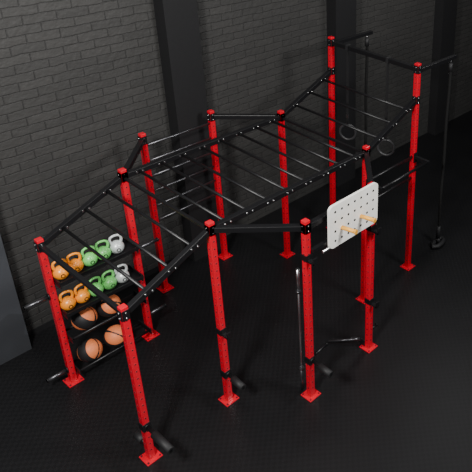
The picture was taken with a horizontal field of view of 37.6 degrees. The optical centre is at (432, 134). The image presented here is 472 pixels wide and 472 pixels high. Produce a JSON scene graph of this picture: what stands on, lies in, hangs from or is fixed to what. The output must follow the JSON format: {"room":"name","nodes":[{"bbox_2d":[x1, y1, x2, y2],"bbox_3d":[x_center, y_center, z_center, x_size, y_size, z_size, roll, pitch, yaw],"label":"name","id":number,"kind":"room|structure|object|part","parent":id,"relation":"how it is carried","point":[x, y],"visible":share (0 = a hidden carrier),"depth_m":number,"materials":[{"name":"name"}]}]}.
{"room":"gym","nodes":[
{"label":"gym","id":0,"kind":"room"},
{"bbox_2d":[153,0,220,260],"bbox_3d":[-3.721,-0.928,9.555,0.240,6.500,0.530,21,30,31],"label":"pillar","id":1,"kind":"structure","parent":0,"point":[177,21],"depth_m":9.61,"materials":[{"name":"paint"}]},
{"bbox_2d":[0,110,471,471],"bbox_3d":[0.927,3.733,8.079,12.000,0.100,22.000,21,30,31],"label":"floor","id":2,"kind":"structure","parent":0,"point":[404,404],"depth_m":8.74,"materials":[{"name":"rubber"}]},
{"bbox_2d":[0,235,31,364],"bbox_3d":[-6.109,0.326,6.594,0.260,6.500,2.320,21,30,31],"label":"pier","id":3,"kind":"object","parent":2,"relation":"on","point":[14,338],"visible":1,"depth_m":8.41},
{"bbox_2d":[23,30,456,465],"bbox_3d":[-2.133,1.014,9.005,3.747,3.650,6.045,21,30,31],"label":"rig","id":4,"kind":"object","parent":2,"relation":"on","point":[146,437],"visible":0.91,"depth_m":8.24,"materials":[{"name":"metal"}]},
{"bbox_3d":[-4.614,2.198,7.855,0.190,2.216,0.190,21,30,31],"label":"post","id":5,"kind":"part","parent":4,"relation":"part of","materials":[{"name":"metal"}]},
{"bbox_2d":[51,259,68,279],"bbox_3d":[-4.471,1.605,7.671,0.180,0.266,0.185,-20,34,-40],"label":"kettlebell","id":6,"kind":"object","parent":4,"relation":"on","point":[58,272],"visible":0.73,"depth_m":7.63,"materials":[{"name":"orange paint"}]},
{"bbox_2d":[59,290,75,310],"bbox_3d":[-4.499,2.028,7.872,0.185,0.266,0.180,24,32,37],"label":"kettlebell","id":7,"kind":"object","parent":4,"relation":"on","point":[67,303],"visible":1,"depth_m":7.83,"materials":[{"name":"orange paint"}]},
{"bbox_2d":[66,252,83,271],"bbox_3d":[-4.367,1.550,7.800,0.180,0.266,0.185,-18,33,-38],"label":"kettlebell","id":8,"kind":"object","parent":4,"relation":"on","point":[77,264],"visible":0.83,"depth_m":7.77,"materials":[{"name":"orange paint"}]},
{"bbox_2d":[74,283,89,302],"bbox_3d":[-4.394,1.974,8.002,0.185,0.266,0.180,18,29,28],"label":"kettlebell","id":9,"kind":"object","parent":4,"relation":"on","point":[82,295],"visible":0.91,"depth_m":7.96,"materials":[{"name":"orange paint"}]},
{"bbox_2d":[71,307,97,329],"bbox_3d":[-4.456,2.343,8.181,0.300,0.300,0.300,-11,29,-28],"label":"medicine ball","id":10,"kind":"object","parent":4,"relation":"on","point":[85,319],"visible":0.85,"depth_m":8.08,"materials":[{"name":"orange rubber"}]},
{"bbox_2d":[81,246,97,265],"bbox_3d":[-4.262,1.495,7.929,0.185,0.266,0.180,25,32,37],"label":"kettlebell","id":11,"kind":"object","parent":4,"relation":"on","point":[89,258],"visible":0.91,"depth_m":7.89,"materials":[{"name":"green paint"}]},
{"bbox_2d":[77,338,102,361],"bbox_3d":[-4.498,2.827,8.394,0.300,0.299,0.300,-11,29,-28],"label":"medicine ball","id":12,"kind":"object","parent":4,"relation":"on","point":[89,350],"visible":1,"depth_m":8.30,"materials":[{"name":"orange rubber"}]},
{"bbox_2d":[88,276,103,295],"bbox_3d":[-4.289,1.919,8.131,0.185,0.266,0.180,20,30,30],"label":"kettlebell","id":13,"kind":"object","parent":4,"relation":"on","point":[98,284],"visible":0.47,"depth_m":8.12,"materials":[{"name":"green paint"}]},
{"bbox_2d":[94,240,110,259],"bbox_3d":[-4.157,1.441,8.058,0.180,0.266,0.185,-19,33,-39],"label":"kettlebell","id":14,"kind":"object","parent":4,"relation":"on","point":[105,251],"visible":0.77,"depth_m":8.02,"materials":[{"name":"green paint"}]},
{"bbox_2d":[96,294,120,316],"bbox_3d":[-4.264,2.243,8.417,0.300,0.300,0.300,-11,29,-28],"label":"medicine ball","id":15,"kind":"object","parent":4,"relation":"on","point":[102,308],"visible":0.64,"depth_m":8.30,"materials":[{"name":"orange rubber"}]},
{"bbox_2d":[101,270,116,289],"bbox_3d":[-4.184,1.864,8.260,0.185,0.266,0.180,20,30,31],"label":"kettlebell","id":16,"kind":"object","parent":4,"relation":"on","point":[109,282],"visible":0.97,"depth_m":8.22,"materials":[{"name":"green paint"}]},
{"bbox_2d":[103,324,123,346],"bbox_3d":[-4.289,2.718,8.652,0.300,0.300,0.300,-12,30,-30],"label":"medicine ball","id":17,"kind":"object","parent":4,"relation":"on","point":[112,337],"visible":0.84,"depth_m":8.54,"materials":[{"name":"orange rubber"}]},
{"bbox_2d":[108,234,123,253],"bbox_3d":[-4.053,1.386,8.187,0.180,0.266,0.185,-17,32,-37],"label":"kettlebell","id":18,"kind":"object","parent":4,"relation":"on","point":[116,246],"visible":0.95,"depth_m":8.15,"materials":[{"name":"grey paint"}]},
{"bbox_2d":[114,264,129,282],"bbox_3d":[-4.080,1.810,8.389,0.180,0.266,0.185,-19,34,-40],"label":"kettlebell","id":19,"kind":"object","parent":4,"relation":"on","point":[120,278],"visible":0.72,"depth_m":8.34,"materials":[{"name":"grey paint"}]},
{"bbox_3d":[-3.953,1.642,8.550,0.190,2.700,0.190,21,30,31],"label":"post","id":20,"kind":"part","parent":4,"relation":"part of","materials":[{"name":"metal"}]},
{"bbox_3d":[-3.198,2.729,6.932,0.190,2.216,0.190,21,30,31],"label":"post","id":21,"kind":"part","parent":4,"relation":"part of","materials":[{"name":"metal"}]},
{"bbox_3d":[-4.123,1.193,9.471,0.190,2.700,0.190,21,30,31],"label":"post","id":22,"kind":"part","parent":4,"relation":"part of","materials":[{"name":"metal"}]},
{"bbox_3d":[-3.453,0.843,10.297,0.190,2.700,0.190,21,30,31],"label":"post","id":23,"kind":"part","parent":4,"relation":"part of","materials":[{"name":"metal"}]},
{"bbox_3d":[-2.536,2.172,7.627,0.190,2.700,0.190,21,30,31],"label":"post","id":24,"kind":"part","parent":4,"relation":"part of","materials":[{"name":"metal"}]},
{"bbox_3d":[-2.420,0.841,10.441,0.190,2.700,0.190,21,30,31],"label":"post","id":25,"kind":"part","parent":4,"relation":"part of","materials":[{"name":"metal"}]},
{"bbox_3d":[-1.508,2.172,7.766,0.190,2.700,0.190,21,30,31],"label":"post","id":26,"kind":"part","parent":4,"relation":"part of","materials":[{"name":"metal"}]},
{"bbox_3d":[-1.733,0.067,11.050,0.190,3.654,0.190,21,30,31],"label":"post","id":27,"kind":"part","parent":4,"relation":"part of","materials":[{"name":"metal"}]},
{"bbox_2d":[311,182,377,253],"bbox_3d":[-0.954,1.038,7.623,0.304,0.629,1.080,21,30,31],"label":"board","id":28,"kind":"object","parent":4,"relation":"attached to","point":[347,217],"visible":1,"depth_m":7.64,"materials":[{"name":"white plastic"},{"name":"bright steel"},{"name":"yellow wood"}]},
{"bbox_2d":[328,335,364,345],"bbox_3d":[-1.209,2.942,9.196,0.575,0.100,0.119,4,25,1],"label":"attachment","id":29,"kind":"object","parent":4,"relation":"attached to","point":[361,339],"visible":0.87,"depth_m":9.17,"materials":[{"name":"metal"}]},
{"bbox_2d":[339,44,356,140],"bbox_3d":[-1.381,-0.667,10.454,0.309,1.683,0.094,2,25,-4],"label":"ring","id":30,"kind":"object","parent":4,"relation":"hanging from","point":[347,45],"visible":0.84,"depth_m":10.48,"materials":[{"name":"metal"}]},
{"bbox_3d":[-1.003,1.371,9.518,0.190,2.700,0.190,21,30,31],"label":"post","id":31,"kind":"part","parent":4,"relation":"part of","materials":[{"name":"metal"}]},
{"bbox_2d":[364,38,368,144],"bbox_3d":[-1.220,-0.175,11.697,0.070,3.315,0.070,21,30,31],"label":"rope","id":32,"kind":"object","parent":4,"relation":"hanging from","point":[366,39],"visible":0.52,"depth_m":11.34,"materials":[{"name":"black fabric"}]},
{"bbox_3d":[-0.838,1.822,8.592,0.190,2.700,0.190,21,30,31],"label":"post","id":33,"kind":"part","parent":4,"relation":"part of","materials":[{"name":"metal"}]},
{"bbox_2d":[376,56,394,155],"bbox_3d":[-0.710,-0.416,10.016,0.309,1.683,0.094,2,25,-4],"label":"ring","id":34,"kind":"object","parent":4,"relation":"hanging from","point":[387,58],"visible":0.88,"depth_m":10.04,"materials":[{"name":"metal"}]},
{"bbox_3d":[-0.317,0.597,10.127,0.190,3.654,0.190,21,30,31],"label":"post","id":35,"kind":"part","parent":4,"relation":"part of","materials":[{"name":"metal"}]},
{"bbox_2d":[430,62,452,248],"bbox_3d":[0.202,0.423,10.791,0.212,3.452,0.411,21,30,31],"label":"rope","id":36,"kind":"object","parent":4,"relation":"hanging from","point":[440,240],"visible":1,"depth_m":10.87,"materials":[{"name":"black fabric"}]},
{"bbox_2d":[296,268,303,389],"bbox_3d":[-1.655,2.469,7.997,0.064,1.950,0.064,21,30,31],"label":"barbell","id":37,"kind":"object","parent":2,"relation":"on","point":[298,291],"visible":1,"depth_m":7.94,"materials":[{"name":"metal"}]},
{"bbox_2d":[0,0,471,331],"bbox_3d":[-3.760,-1.022,9.864,0.200,6.600,22.000,21,30,31],"label":"wall","id":38,"kind":"structure","parent":0,"point":[80,80],"depth_m":9.43,"materials":[{"name":"paint"}]},
{"bbox_2d":[28,257,174,336],"bbox_3d":[-4.927,2.413,9.840,0.015,0.090,2.580,21,30,31],"label":"barbell","id":39,"kind":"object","parent":38,"relation":"attached to","point":[44,326],"depth_m":9.15,"materials":[{"name":"metal"}]},
{"bbox_2d":[326,0,355,186],"bbox_3d":[-1.709,-1.980,12.038,0.240,6.500,0.540,21,30,31],"label":"pillar","id":40,"kind":"structure","parent":0,"point":[341,14],"depth_m":12.33,"materials":[{"name":"paint"}]},
{"bbox_2d":[427,0,457,134],"bbox_3d":[0.322,-3.041,14.543,0.240,6.500,0.550,21,30,31],"label":"pillar","id":41,"kind":"structure","parent":0,"point":[445,13],"depth_m":15.00,"materials":[{"name":"paint"}]}
]}

